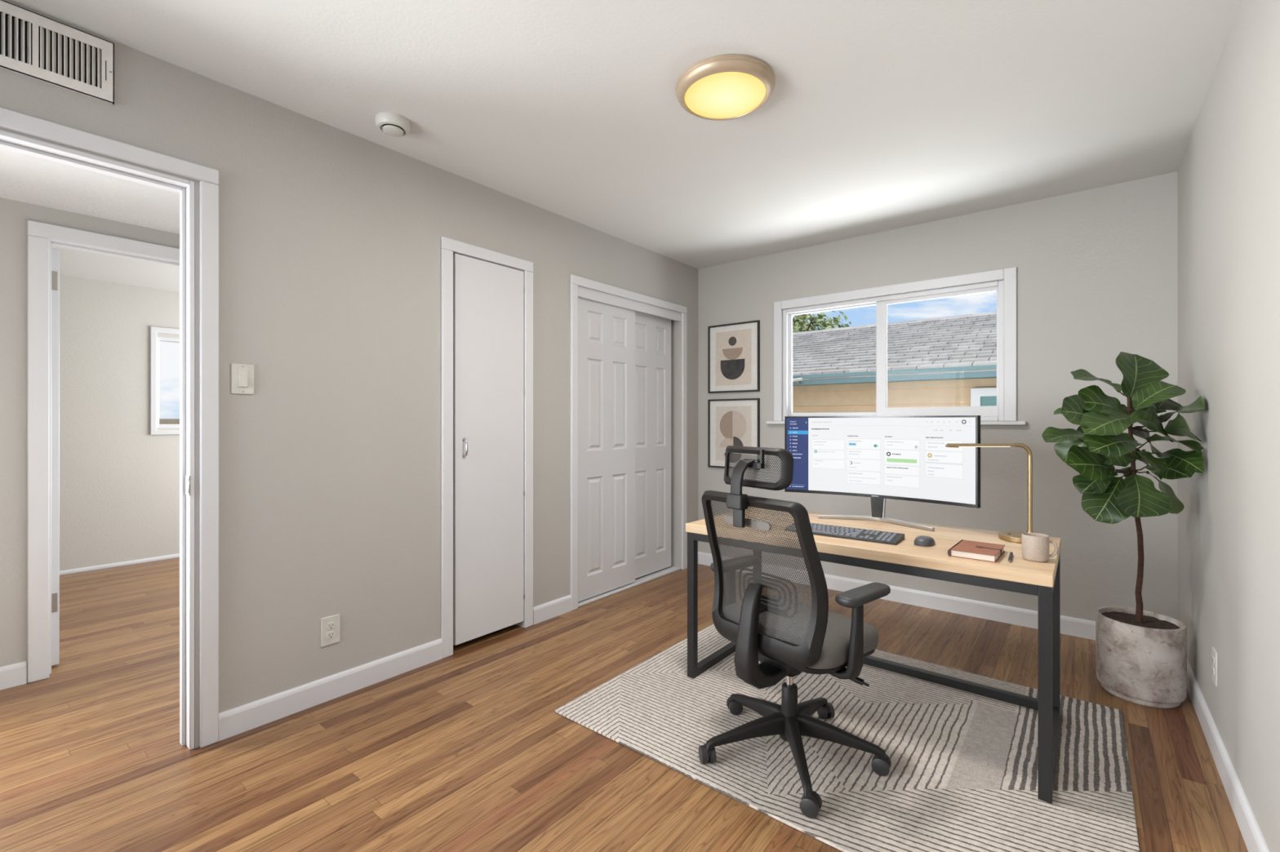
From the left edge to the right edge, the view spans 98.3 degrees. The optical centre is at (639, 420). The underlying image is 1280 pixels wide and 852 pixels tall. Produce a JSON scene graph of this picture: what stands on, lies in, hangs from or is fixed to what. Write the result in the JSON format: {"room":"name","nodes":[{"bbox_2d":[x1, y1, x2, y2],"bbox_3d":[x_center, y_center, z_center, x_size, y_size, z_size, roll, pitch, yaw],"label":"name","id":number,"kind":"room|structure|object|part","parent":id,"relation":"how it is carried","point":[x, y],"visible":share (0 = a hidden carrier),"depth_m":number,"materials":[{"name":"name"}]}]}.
{"room":"home office","nodes":[
{"label":"home office","id":0,"kind":"room"},
{"bbox_2d":[0,197,179,666],"bbox_3d":[-2.407,-0.016,3.039,0.115,2.400,3.610,0,0,39],"label":"wall","id":1,"kind":"structure","parent":0,"point":[14,215],"depth_m":2.47,"materials":[{"name":"paint"}]},
{"bbox_2d":[0,661,26,690],"bbox_3d":[-2.752,1.135,2.508,0.013,0.098,2.350,0,0,39],"label":"baseboard","id":2,"kind":"structure","parent":1,"relation":"attached to","point":[15,674],"depth_m":2.46,"materials":[{"name":"paint"}]},
{"bbox_2d":[51,248,59,666],"bbox_3d":[-3.088,0.175,2.877,0.740,1.994,0.036,0,0,39],"label":"door","id":3,"kind":"structure","parent":1,"relation":"in","point":[55,252],"depth_m":2.65,"materials":[{"name":"paint"}]},
{"bbox_2d":[26,220,179,683],"bbox_3d":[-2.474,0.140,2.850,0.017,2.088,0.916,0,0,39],"label":"trim","id":4,"kind":"structure","parent":1,"relation":"attached to","point":[39,233],"depth_m":2.52,"materials":[{"name":"paint"}]},
{"bbox_2d":[0,147,179,234],"bbox_3d":[-2.348,-1.033,2.144,1.220,0.100,2.530,0,0,39],"label":"ceiling","id":5,"kind":"structure","parent":0,"point":[24,178],"depth_m":2.40,"materials":[{"name":"white paint"}]},
{"bbox_2d":[51,245,179,292],"bbox_3d":[-3.420,-1.166,3.817,2.530,0.100,3.790,0,0,39],"label":"ceiling","id":6,"kind":"structure","parent":0,"point":[73,263],"depth_m":4.12,"materials":[{"name":"paint"}]},
{"bbox_2d":[59,275,179,571],"bbox_3d":[-4.285,-0.016,4.553,0.140,2.400,3.610,0,0,39],"label":"wall","id":7,"kind":"structure","parent":0,"point":[119,482],"depth_m":4.47,"materials":[{"name":"paint"}]},
{"bbox_2d":[59,553,179,575],"bbox_3d":[-4.225,1.169,4.505,0.013,0.030,3.610,0,0,39],"label":"baseboard","id":8,"kind":"structure","parent":7,"relation":"attached to","point":[173,556],"depth_m":4.49,"materials":[{"name":"paint"}]},
{"bbox_2d":[150,326,179,435],"bbox_3d":[-3.823,-0.336,5.064,0.098,0.913,1.015,0,0,39],"label":"window","id":9,"kind":"structure","parent":7,"relation":"in","point":[154,340],"depth_m":4.67,"materials":[{"name":"paint"}]},
{"bbox_3d":[-3.837,-0.331,5.069,0.070,0.830,0.925,0,0,39],"label":"frame","id":10,"kind":"part","parent":9,"relation":"part of","materials":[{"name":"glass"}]},
{"bbox_2d":[0,0,697,748],"bbox_3d":[-1.042,-0.036,2.795,0.125,2.440,4.943,0,0,39],"label":"wall","id":11,"kind":"structure","parent":0,"point":[330,237],"depth_m":2.36,"materials":[{"name":"paint"}]},
{"bbox_2d":[0,0,114,104],"bbox_3d":[-1.914,-1.144,1.601,0.016,0.198,0.574,0,0,39],"label":"air vent","id":12,"kind":"object","parent":11,"relation":"in","point":[33,45],"visible":1,"depth_m":1.72,"materials":[{"name":"white metal"}]},
{"bbox_2d":[0,129,195,750],"bbox_3d":[-1.894,0.161,1.740,0.127,2.046,0.761,0,0,39],"label":"door frame","id":13,"kind":"structure","parent":11,"relation":"attached to","point":[11,141],"depth_m":1.99,"materials":[{"name":"paint"}]},
{"bbox_2d":[0,106,218,747],"bbox_3d":[-1.838,0.130,1.695,0.018,2.107,0.897,0,0,39],"label":"trim","id":14,"kind":"structure","parent":11,"relation":"attached to","point":[208,177],"depth_m":2.01,"materials":[{"name":"paint"}]},
{"bbox_2d":[185,475,190,495],"bbox_3d":[-1.629,0.234,1.992,0.060,0.070,0.007,0,0,39],"label":"strike plate","id":15,"kind":"object","parent":11,"relation":"attached to","point":[187,477],"visible":1,"depth_m":1.99,"materials":[{"name":"silver metal"}]},
{"bbox_2d":[231,363,253,394],"bbox_3d":[-1.510,-0.158,2.105,0.013,0.115,0.073,0,0,39],"label":"light switch","id":16,"kind":"object","parent":11,"relation":"attached to","point":[242,375],"visible":1,"depth_m":2.10,"materials":[{"name":"white plastic"}]},
{"bbox_2d":[320,613,339,647],"bbox_3d":[-1.315,0.892,2.351,0.009,0.120,0.076,0,0,39],"label":"wall outlet","id":17,"kind":"object","parent":11,"relation":"attached to","point":[330,626],"visible":1,"depth_m":2.35,"materials":[{"name":"white plastic"}]},
{"bbox_2d":[326,622,334,630],"bbox_3d":[-1.313,0.872,2.350,0.004,0.029,0.033,0,0,39],"label":"receptacle","id":18,"kind":"object","parent":17,"relation":"attached to","point":[330,625],"depth_m":2.35,"materials":[{"name":"white plastic"}]},
{"bbox_2d":[326,631,334,639],"bbox_3d":[-1.313,0.911,2.350,0.004,0.029,0.033,0,0,39],"label":"receptacle","id":19,"kind":"object","parent":17,"relation":"attached to","point":[330,634],"depth_m":2.35,"materials":[{"name":"white plastic"}]},
{"bbox_2d":[218,551,698,741],"bbox_3d":[-0.536,1.135,3.314,0.013,0.098,3.260,0,0,39],"label":"baseboard","id":20,"kind":"structure","parent":11,"relation":"attached to","point":[241,719],"depth_m":2.36,"materials":[{"name":"paint"}]},
{"bbox_2d":[441,236,533,658],"bbox_3d":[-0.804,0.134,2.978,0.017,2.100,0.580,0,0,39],"label":"trim","id":21,"kind":"structure","parent":11,"relation":"attached to","point":[449,246],"depth_m":2.79,"materials":[{"name":"paint"}]},
{"bbox_2d":[453,253,524,645],"bbox_3d":[-0.798,0.147,2.982,0.065,1.994,0.444,0,0,39],"label":"door","id":22,"kind":"structure","parent":11,"relation":"in","point":[489,392],"depth_m":2.95,"materials":[{"name":"paint"}]},
{"bbox_3d":[-0.894,0.141,2.838,0.033,0.108,0.016,0,0,39],"label":"handle","id":23,"kind":"part","parent":22,"relation":"part of","materials":[{"name":"silver metal"}]},
{"bbox_2d":[577,297,635,602],"bbox_3d":[-0.241,0.178,3.760,0.032,1.968,0.619,0,0,39],"label":"door","id":24,"kind":"structure","parent":11,"relation":"in","point":[606,332],"depth_m":3.74,"materials":[{"name":"paint"}]},
{"bbox_2d":[570,274,686,610],"bbox_3d":[-0.030,0.137,3.938,0.017,2.094,1.274,0,0,39],"label":"trim","id":25,"kind":"structure","parent":11,"relation":"attached to","point":[575,281],"depth_m":3.48,"materials":[{"name":"paint"}]},
{"bbox_2d":[577,285,680,607],"bbox_3d":[-0.071,0.162,3.971,0.081,2.043,1.170,0,0,39],"label":"trim","id":26,"kind":"structure","parent":11,"relation":"attached to","point":[586,293],"depth_m":3.90,"materials":[{"name":"paint"}]},
{"bbox_2d":[635,311,671,578],"bbox_3d":[0.069,0.177,4.211,0.032,1.966,0.533,0,0,39],"label":"door","id":27,"kind":"structure","parent":11,"relation":"in","point":[652,333],"depth_m":4.21,"materials":[{"name":"paint"}]},
{"bbox_2d":[0,557,1248,851],"bbox_3d":[-1.351,1.224,2.980,6.802,0.080,5.083,0,0,39],"label":"floor","id":28,"kind":"structure","parent":0,"point":[468,750],"depth_m":1.97,"materials":[{"name":"brown wood"}]},
{"bbox_2d":[555,623,1139,851],"bbox_3d":[0.802,1.179,2.244,1.795,0.010,1.444,0,0,39],"label":"rug","id":29,"kind":"object","parent":28,"relation":"on","point":[962,775],"visible":0.69,"depth_m":1.94,"materials":[{"name":"beige fabric"}]},
{"bbox_2d":[698,445,891,818],"bbox_3d":[0.531,0.631,1.979,0.636,1.085,0.640,0,0,-38],"label":"office chair","id":30,"kind":"object","parent":29,"relation":"on","point":[789,637],"visible":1,"depth_m":1.81,"materials":[{"name":"black plastic"}]},
{"bbox_3d":[0.400,0.701,2.101,0.061,0.243,0.182,0,0,-42],"label":"arm post","id":31,"kind":"part","parent":30,"relation":"part of","materials":[{"name":"black plastic"}]},
{"bbox_3d":[0.376,1.081,1.926,0.311,0.095,0.046,0,0,-13],"label":"leg","id":32,"kind":"part","parent":30,"relation":"part of","materials":[{"name":"black plastic"}]},
{"bbox_3d":[0.348,0.174,1.801,0.058,0.161,0.096,0,0,-38],"label":"headrest stem","id":33,"kind":"part","parent":30,"relation":"part of","materials":[{"name":"black plastic"}]},
{"bbox_3d":[0.352,0.338,1.832,0.003,0.026,0.196,0,0,-38],"label":"bracket plate","id":34,"kind":"part","parent":30,"relation":"part of","materials":[{"name":"grey plastic"}]},
{"bbox_3d":[0.449,1.081,2.098,0.046,0.095,0.311,0,0,-31],"label":"leg","id":35,"kind":"part","parent":30,"relation":"part of","materials":[{"name":"black plastic"}]},
{"bbox_3d":[0.388,0.510,1.850,0.133,0.523,0.462,0,0,-38],"label":"frame","id":36,"kind":"part","parent":30,"relation":"part of","materials":[{"name":"black plastic"}]},
{"bbox_3d":[0.517,1.081,1.804,0.046,0.095,0.311,0,0,5],"label":"leg","id":37,"kind":"part","parent":30,"relation":"part of","materials":[{"name":"black plastic"}]},
{"bbox_2d":[723,595,878,669],"bbox_3d":[0.554,0.735,1.980,0.386,0.082,0.488,0,0,-38],"label":"seat cushion","id":38,"kind":"object","parent":30,"relation":"on","point":[833,652],"depth_m":1.80,"materials":[{"name":"grey fabric"}]},
{"bbox_3d":[0.634,1.081,2.082,0.046,0.095,0.311,0,0,41],"label":"leg","id":39,"kind":"part","parent":30,"relation":"part of","materials":[{"name":"black plastic"}]},
{"bbox_3d":[0.676,1.081,1.900,0.311,0.095,0.046,0,0,23],"label":"leg","id":40,"kind":"part","parent":30,"relation":"part of","materials":[{"name":"black plastic"}]},
{"bbox_3d":[0.634,0.695,1.802,0.061,0.255,0.182,0,0,-34],"label":"arm post","id":41,"kind":"part","parent":30,"relation":"part of","materials":[{"name":"black plastic"}]},
{"bbox_3d":[0.671,0.850,1.874,0.201,0.049,0.019,0,0,37],"label":"height lever","id":42,"kind":"part","parent":30,"relation":"part of","materials":[{"name":"black plastic"}]},
{"bbox_2d":[685,507,1061,804],"bbox_3d":[0.949,0.822,2.375,1.347,0.703,0.692,0,0,39],"label":"desk","id":43,"kind":"object","parent":29,"relation":"on","point":[1041,580],"visible":0.77,"depth_m":2.06,"materials":[{"name":"brown wood"}]},
{"bbox_3d":[0.240,0.841,2.537,0.035,0.665,0.035,0,0,39],"label":"leg","id":44,"kind":"part","parent":43,"relation":"part of","materials":[{"name":"black metal"}]},
{"bbox_3d":[0.442,1.156,2.787,0.035,0.035,0.608,0,0,39],"label":"foot rail","id":45,"kind":"part","parent":43,"relation":"part of","materials":[{"name":"black metal"}]},
{"bbox_3d":[0.644,0.841,3.037,0.035,0.665,0.035,0,0,39],"label":"leg","id":46,"kind":"part","parent":43,"relation":"part of","materials":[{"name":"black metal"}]},
{"bbox_2d":[784,523,904,545],"bbox_3d":[0.834,0.459,2.279,0.444,0.024,0.140,0,0,38],"label":"keyboard","id":47,"kind":"object","parent":43,"relation":"on","point":[843,532],"visible":0.77,"depth_m":2.22,"materials":[{"name":"grey plastic"}]},
{"bbox_3d":[0.749,0.526,2.127,1.271,0.035,0.035,0,0,39],"label":"rail","id":48,"kind":"part","parent":43,"relation":"part of","materials":[{"name":"black metal"}]},
{"bbox_2d":[784,415,980,531],"bbox_3d":[1.085,0.225,2.565,0.853,0.492,0.145,0,0,39],"label":"monitor","id":49,"kind":"object","parent":43,"relation":"on","point":[880,459],"visible":1,"depth_m":2.55,"materials":[{"name":"black plastic"}]},
{"bbox_3d":[1.144,0.315,2.592,0.010,0.288,0.024,0,0,39],"label":"neck trim","id":50,"kind":"part","parent":49,"relation":"part of","materials":[{"name":"silver metal"}]},
{"bbox_2d":[913,535,935,546],"bbox_3d":[1.083,0.454,2.104,0.100,0.031,0.063,0,0,-43],"label":"computer mouse","id":51,"kind":"object","parent":43,"relation":"on","point":[922,540],"visible":1,"depth_m":2.07,"materials":[{"name":"black plastic"}]},
{"bbox_2d":[947,539,1004,563],"bbox_3d":[1.191,0.458,1.953,0.145,0.026,0.206,0,0,41],"label":"notebook","id":52,"kind":"object","parent":43,"relation":"on","point":[974,550],"visible":1,"depth_m":1.91,"materials":[{"name":"brown leather"}]},
{"bbox_2d":[945,443,1033,543],"bbox_3d":[1.404,0.280,2.160,0.358,0.382,0.155,0,0,-11],"label":"desk lamp","id":53,"kind":"object","parent":43,"relation":"on","point":[1010,536],"visible":0.73,"depth_m":2.19,"materials":[{"name":"gold metal"}]},
{"bbox_3d":[1.357,0.097,2.195,0.270,0.011,0.019,0,0,0],"label":"arm","id":54,"kind":"part","parent":53,"relation":"part of","materials":[{"name":"gold metal"}]},
{"bbox_2d":[1008,551,1013,562],"bbox_3d":[1.262,0.465,1.884,0.010,0.011,0.138,0,0,36],"label":"pen","id":55,"kind":"object","parent":43,"relation":"on","point":[1011,555],"visible":1,"depth_m":1.87,"materials":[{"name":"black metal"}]},
{"bbox_2d":[1022,533,1058,562],"bbox_3d":[1.341,0.428,1.867,0.092,0.086,0.076,0,0,-7],"label":"mug","id":56,"kind":"object","parent":43,"relation":"on","point":[1035,546],"visible":1,"depth_m":1.84,"materials":[{"name":"beige ceramic"}]},
{"bbox_3d":[1.377,0.428,1.844,0.028,0.059,0.013,0,0,27],"label":"handle","id":57,"kind":"part","parent":56,"relation":"part of","materials":[{"name":"beige ceramic"}]},
{"bbox_3d":[1.257,0.841,1.717,0.035,0.665,0.035,0,0,39],"label":"leg","id":58,"kind":"part","parent":43,"relation":"part of","materials":[{"name":"black metal"}]},
{"bbox_3d":[1.459,0.526,1.967,0.035,0.035,0.608,0,0,39],"label":"rail","id":59,"kind":"part","parent":43,"relation":"part of","materials":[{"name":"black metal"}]},
{"bbox_3d":[1.459,1.156,1.967,0.035,0.035,0.608,0,0,39],"label":"foot rail","id":60,"kind":"part","parent":43,"relation":"part of","materials":[{"name":"black metal"}]},
{"bbox_3d":[1.661,0.841,2.217,0.035,0.665,0.035,0,0,39],"label":"leg","id":61,"kind":"part","parent":43,"relation":"part of","materials":[{"name":"black metal"}]},
{"bbox_2d":[1041,351,1204,708],"bbox_3d":[2.002,0.448,2.257,0.694,1.471,0.426,0,0,-23],"label":"fiddle leaf fig","id":62,"kind":"object","parent":28,"relation":"on","point":[1141,655],"visible":1,"depth_m":2.25,"materials":[{"name":"plant"}]},
{"bbox_2d":[1095,606,1186,708],"bbox_3d":[2.162,1.019,2.396,0.293,0.330,0.293,0,0,0],"label":"pot","id":63,"kind":"object","parent":28,"relation":"on","point":[1141,660],"depth_m":2.30,"materials":[{"name":"concrete"}]},
{"bbox_2d":[10,0,1240,269],"bbox_3d":[0.112,-1.306,1.800,3.042,0.100,5.083,0,0,39],"label":"ceiling","id":64,"kind":"structure","parent":0,"point":[878,116],"depth_m":2.09,"materials":[{"name":"paint"}]},
{"bbox_2d":[374,111,410,136],"bbox_3d":[-1.035,-1.230,2.318,0.136,0.052,0.136,0,0,39],"label":"smoke detector","id":65,"kind":"object","parent":64,"relation":"attached to","point":[393,124],"visible":1,"depth_m":2.28,"materials":[{"name":"white plastic"}]},
{"bbox_2d":[382,124,404,133],"bbox_3d":[-1.035,-1.220,2.318,0.084,0.007,0.084,0,0,39],"label":"grille","id":66,"kind":"object","parent":65,"relation":"attached to","point":[386,128],"depth_m":2.29,"materials":[{"name":"white plastic"}]},
{"bbox_2d":[675,53,775,119],"bbox_3d":[0.318,-1.232,2.076,0.368,0.048,0.368,0,0,39],"label":"ceiling light","id":67,"kind":"object","parent":64,"relation":"attached to","point":[731,86],"visible":1,"depth_m":2.01,"materials":[{"name":"yellow glass"}]},
{"bbox_2d":[684,71,765,118],"bbox_3d":[0.318,-1.213,2.076,0.302,0.012,0.302,0,0,39],"label":"diffuser","id":68,"kind":"object","parent":67,"relation":"attached to","point":[708,95],"depth_m":2.05,"materials":[{"name":"yellow glass"}]},
{"bbox_2d":[697,171,1177,621],"bbox_3d":[1.647,-0.036,3.751,2.862,2.440,0.160,0,0,39],"label":"wall","id":69,"kind":"structure","parent":0,"point":[1097,268],"depth_m":3.14,"materials":[{"name":"paint"}]},
{"bbox_2d":[707,320,759,393],"bbox_3d":[0.736,-0.495,4.368,0.452,0.544,0.022,0,0,39],"label":"framed print","id":70,"kind":"object","parent":69,"relation":"attached to","point":[733,348],"visible":1,"depth_m":4.36,"materials":[{"name":"beige paper"}]},
{"bbox_2d":[707,398,759,470],"bbox_3d":[0.736,0.104,4.368,0.452,0.550,0.022,0,0,39],"label":"framed print","id":71,"kind":"object","parent":69,"relation":"attached to","point":[731,422],"visible":0.84,"depth_m":4.38,"materials":[{"name":"beige paper"}]},
{"bbox_2d":[766,266,1026,425],"bbox_3d":[1.621,-0.432,3.712,1.600,0.916,0.163,0,0,39],"label":"window","id":72,"kind":"structure","parent":69,"relation":"in","point":[1005,413],"depth_m":3.58,"materials":[{"name":"paint"}]},
{"bbox_3d":[1.393,-0.419,3.953,0.690,0.795,0.032,0,0,39],"label":"sash","id":73,"kind":"part","parent":72,"relation":"part of","materials":[{"name":"paint"}]},
{"bbox_3d":[1.584,0.015,3.667,1.600,0.022,0.048,0,0,39],"label":"sill","id":74,"kind":"part","parent":72,"relation":"part of","materials":[{"name":"paint"}]},
{"bbox_3d":[1.873,-0.416,3.514,0.708,0.790,0.032,0,0,39],"label":"sash","id":75,"kind":"part","parent":72,"relation":"part of","materials":[{"name":"paint"}]},
{"bbox_2d":[698,551,1095,639],"bbox_3d":[1.593,1.135,3.683,2.862,0.098,0.013,0,0,39],"label":"baseboard","id":76,"kind":"structure","parent":69,"relation":"attached to","point":[1084,628],"depth_m":3.38,"materials":[{"name":"paint"}]},
{"bbox_2d":[1177,0,1279,851],"bbox_3d":[1.256,-0.036,0.890,0.120,2.440,5.103,0,0,39],"label":"wall","id":77,"kind":"structure","parent":0,"point":[1228,171],"depth_m":1.69,"materials":[{"name":"paint"}]},
{"bbox_2d":[1212,646,1217,687],"bbox_3d":[2.041,0.874,1.966,0.009,0.120,0.076,0,0,39],"label":"wall outlet","id":78,"kind":"object","parent":77,"relation":"attached to","point":[1215,655],"visible":1,"depth_m":1.95,"materials":[{"name":"white plastic"}]},
{"bbox_2d":[1212,656,1214,666],"bbox_3d":[2.039,0.854,1.968,0.004,0.029,0.033,0,0,39],"label":"receptacle","id":79,"kind":"object","parent":78,"relation":"attached to","point":[1213,657],"depth_m":1.96,"materials":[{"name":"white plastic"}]},
{"bbox_2d":[1212,666,1214,676],"bbox_3d":[2.039,0.893,1.968,0.004,0.029,0.033,0,0,39],"label":"receptacle","id":80,"kind":"object","parent":78,"relation":"attached to","point":[1213,668],"depth_m":1.96,"materials":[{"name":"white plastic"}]},
{"bbox_2d":[1186,658,1269,851],"bbox_3d":[1.192,1.135,0.917,0.013,0.098,4.823,0,0,39],"label":"baseboard","id":81,"kind":"structure","parent":77,"relation":"attached to","point":[1253,838],"depth_m":1.75,"materials":[{"name":"paint"}]},
{"label":"outside","id":82,"kind":"structure","parent":0,"visible":0},
{"bbox_3d":[-8.416,2.434,9.355,12.160,0.100,16.000,0,0,39],"label":"ground","id":83,"kind":"structure","parent":82,"visible":0},
{"bbox_2d":[159,418,179,424],"bbox_3d":[-6.766,1.179,8.343,0.024,2.410,5.095,0,0,39],"label":"fence","id":84,"kind":"object","parent":83,"relation":"on","point":[162,421],"visible":0.02,"depth_m":8.13,"materials":[{"name":"beige wood"}]},
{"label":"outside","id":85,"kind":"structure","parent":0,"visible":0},
{"bbox_3d":[6.853,2.434,12.487,28.000,0.100,19.957,0,0,39],"label":"ground","id":86,"kind":"structure","parent":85,"visible":0},
{"bbox_2d":[792,311,851,333],"bbox_3d":[3.301,-0.118,12.305,3.705,5.008,3.011,0,0,17],"label":"tree","id":87,"kind":"object","parent":86,"relation":"on","point":[799,325],"visible":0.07,"depth_m":11.58,"materials":[{"name":"green plant"}]},
{"bbox_2d":[792,311,996,413],"bbox_3d":[3.507,0.497,7.850,13.413,3.772,4.675,0,0,39],"label":"house","id":88,"kind":"structure","parent":86,"relation":"on","point":[951,361],"depth_m":6.17,"materials":[{"name":"beige"}]},
{"bbox_2d":[792,377,803,383],"bbox_3d":[1.691,-0.448,6.261,0.324,0.063,0.077,0,0,39],"label":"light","id":89,"kind":"object","parent":88,"relation":"attached to","point":[797,380],"visible":0.52,"depth_m":6.18,"materials":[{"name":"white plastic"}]},
{"bbox_2d":[982,395,996,406],"bbox_3d":[3.735,0.235,5.075,1.030,0.958,0.006,0,0,39],"label":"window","id":90,"kind":"structure","parent":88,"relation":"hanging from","point":[987,401],"depth_m":5.36,"materials":[{"name":"glass"}]}
]}

